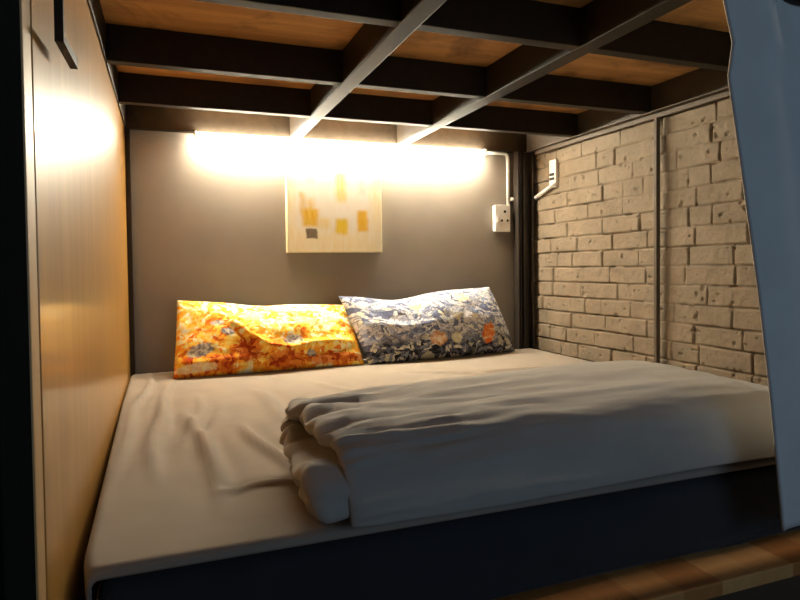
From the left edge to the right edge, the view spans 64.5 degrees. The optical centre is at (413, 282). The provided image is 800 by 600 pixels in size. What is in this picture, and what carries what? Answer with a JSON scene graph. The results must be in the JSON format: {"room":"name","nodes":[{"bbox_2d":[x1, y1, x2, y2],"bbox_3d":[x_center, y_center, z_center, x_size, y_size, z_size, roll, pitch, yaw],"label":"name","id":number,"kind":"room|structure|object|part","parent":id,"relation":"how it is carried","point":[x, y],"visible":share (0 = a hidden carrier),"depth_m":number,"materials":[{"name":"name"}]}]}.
{"room":"dormitory","nodes":[
{"label":"dormitory","id":0,"kind":"room"},
{"bbox_2d":[30,0,130,599],"bbox_3d":[-0.805,0.130,1.645,0.030,1.630,1.916,-1,2,-21],"label":"wall","id":1,"kind":"structure","parent":0,"point":[79,129],"depth_m":1.06,"materials":[{"name":"brown wood"}]},
{"bbox_2d":[19,0,45,599],"bbox_3d":[-0.445,0.152,0.722,0.030,1.630,0.048,-1,2,-21],"label":"trim","id":2,"kind":"structure","parent":1,"relation":"attached to","point":[24,5],"depth_m":0.72,"materials":[{"name":"brown wood"}]},
{"bbox_2d":[54,0,77,68],"bbox_3d":[-0.467,-0.411,0.831,0.030,0.230,0.138,-1,2,-21],"label":"wall bracket","id":3,"kind":"object","parent":1,"relation":"attached to","point":[60,39],"visible":1,"depth_m":0.78,"materials":[{"name":"metal"}]},
{"bbox_2d":[130,129,513,373],"bbox_3d":[-0.293,0.088,2.894,1.872,1.630,0.040,-1,2,-21],"label":"wall","id":4,"kind":"structure","parent":0,"point":[209,220],"depth_m":2.75,"materials":[{"name":"grey paint"}]},
{"bbox_2d":[285,168,381,252],"bbox_3d":[-0.349,-0.316,2.817,0.430,0.362,0.042,-1,2,-21],"label":"canvas painting","id":5,"kind":"object","parent":4,"relation":"attached to","point":[327,211],"visible":1,"depth_m":2.79},
{"bbox_2d":[194,131,486,155],"bbox_3d":[-0.275,-0.612,2.826,1.326,0.032,0.066,-1,2,-21],"label":"tube light","id":6,"kind":"object","parent":4,"relation":"attached to","point":[197,135],"visible":1,"depth_m":2.77,"materials":[{"name":"white plastic"}]},
{"bbox_2d":[487,151,509,204],"bbox_3d":[0.409,-0.515,3.121,0.150,0.262,0.017,-1,2,-21],"label":"pipe","id":7,"kind":"object","parent":4,"relation":"attached to","point":[505,154],"visible":0.89,"depth_m":3.14,"materials":[{"name":"white plastic"}]},
{"bbox_2d":[493,205,509,231],"bbox_3d":[0.435,-0.317,3.127,0.085,0.132,0.036,-1,2,-21],"label":"power outlet","id":8,"kind":"object","parent":4,"relation":"attached to","point":[501,213],"visible":1,"depth_m":3.11,"materials":[{"name":"white plastic"}]},
{"bbox_2d":[100,0,729,113],"bbox_3d":[0.081,-0.715,2.008,1.980,0.018,1.965,-1,2,-21],"label":"ceiling","id":9,"kind":"structure","parent":0,"point":[188,16],"depth_m":1.79,"materials":[{"name":"brown wood"}]},
{"bbox_2d":[529,97,767,385],"bbox_3d":[1.008,-0.040,2.346,0.136,1.369,2.000,-1,2,-21],"label":"wall","id":10,"kind":"structure","parent":0,"point":[594,231],"depth_m":2.42,"materials":[{"name":"brick"}]},
{"bbox_2d":[534,182,554,198],"bbox_3d":[0.638,-0.445,3.064,0.019,0.066,0.174,-1,2,-21],"label":"pipe","id":11,"kind":"object","parent":10,"relation":"attached to","point":[549,187],"visible":1,"depth_m":3.06,"materials":[{"name":"white plastic"}]},
{"bbox_2d":[549,159,558,187],"bbox_3d":[0.666,-0.517,3.007,0.025,0.132,0.054,-1,2,-21],"label":"wall switch","id":12,"kind":"object","parent":10,"relation":"attached to","point":[553,164],"visible":1,"depth_m":2.99,"materials":[{"name":"white plastic"}]},
{"bbox_2d":[783,0,799,4],"bbox_3d":[0.418,-0.522,1.062,1.892,0.020,0.020,-1,2,-21],"label":"curtain rod","id":13,"kind":"object","parent":10,"relation":"attached to","point":[788,1],"visible":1,"depth_m":1.17,"materials":[{"name":"metal"}]},
{"bbox_2d":[723,0,799,530],"bbox_3d":[0.881,-0.053,1.255,0.714,1.050,0.024,-1,2,-21],"label":"curtain","id":14,"kind":"object","parent":13,"relation":"hanging from","point":[763,75],"visible":1,"depth_m":1.17,"materials":[{"name":"blue fabric"}]},
{"bbox_3d":[1.846,0.980,0.304,5.100,0.050,6.620,-1,2,-21],"label":"floor","id":15,"kind":"structure","parent":0,"visible":0},
{"bbox_2d":[0,0,731,599],"bbox_3d":[0.064,0.104,1.873,1.956,1.648,2.118,-1,2,-21],"label":"frame","id":16,"kind":"object","parent":15,"relation":"on","point":[551,36],"visible":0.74,"depth_m":1.83,"materials":[{"name":"metal"}]},
{"bbox_3d":[-0.442,0.147,0.616,0.099,1.648,0.143,-1,2,-21],"label":"corner post","id":17,"kind":"part","parent":16,"relation":"part of","materials":[{"name":"black metal"}]},
{"bbox_3d":[-1.123,0.156,2.531,0.018,1.533,0.032,-1,2,-21],"label":"corner post","id":18,"kind":"part","parent":16,"relation":"part of","materials":[{"name":"metal"}]},
{"bbox_3d":[0.554,0.119,3.163,0.088,1.533,0.044,-1,2,-21],"label":"corner post","id":19,"kind":"part","parent":16,"relation":"part of","materials":[{"name":"brown metal"}]},
{"bbox_3d":[0.935,-0.618,2.266,0.018,0.021,1.810,-1,2,-21],"label":"wall rail","id":20,"kind":"part","parent":16,"relation":"part of","materials":[{"name":"black metal"}]},
{"bbox_2d":[96,529,799,599],"bbox_3d":[0.068,0.728,1.964,1.797,0.394,1.844,-1,2,-21],"label":"platform","id":21,"kind":"object","parent":15,"relation":"on","point":[768,567],"visible":0.03,"depth_m":1.20,"materials":[{"name":"brown wood"}]},
{"bbox_2d":[98,464,799,599],"bbox_3d":[0.076,0.460,2.005,1.780,0.138,1.766,-1,2,-21],"label":"mattress","id":22,"kind":"object","parent":21,"relation":"on","point":[490,556],"visible":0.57,"depth_m":1.12,"materials":[{"name":"black fabric"}]},
{"bbox_2d":[84,348,775,599],"bbox_3d":[0.057,0.421,2.013,1.830,0.175,1.738,-1,2,-21],"label":"sheet","id":23,"kind":"object","parent":22,"relation":"on","point":[198,469],"visible":0.51,"depth_m":1.30,"materials":[{"name":"white fabric"}]},
{"bbox_2d":[173,300,364,378],"bbox_3d":[-0.579,0.209,2.588,0.757,0.284,0.228,-1,2,-21],"label":"pillow","id":24,"kind":"object","parent":23,"relation":"on","point":[213,338],"visible":0.98,"depth_m":2.52,"materials":[{"name":"orange fabric"}]},
{"bbox_2d":[339,287,514,364],"bbox_3d":[0.095,0.182,2.853,0.842,0.308,0.172,-1,2,-25],"label":"pillow","id":25,"kind":"object","parent":23,"relation":"on","point":[459,322],"visible":1,"depth_m":2.78,"materials":[{"name":"fabric"}]},
{"bbox_2d":[279,360,774,526],"bbox_3d":[0.359,0.288,1.452,1.328,0.152,0.573,-1,2,-21],"label":"duvet","id":26,"kind":"object","parent":23,"relation":"on","point":[383,454],"visible":0.98,"depth_m":1.17,"materials":[{"name":"white fabric"}]},
{"bbox_3d":[0.378,0.762,1.157,1.787,0.367,0.025,-1,2,-21],"label":"panel","id":27,"kind":"part","parent":21,"relation":"part of","materials":[{"name":"brown wood"}]}
]}

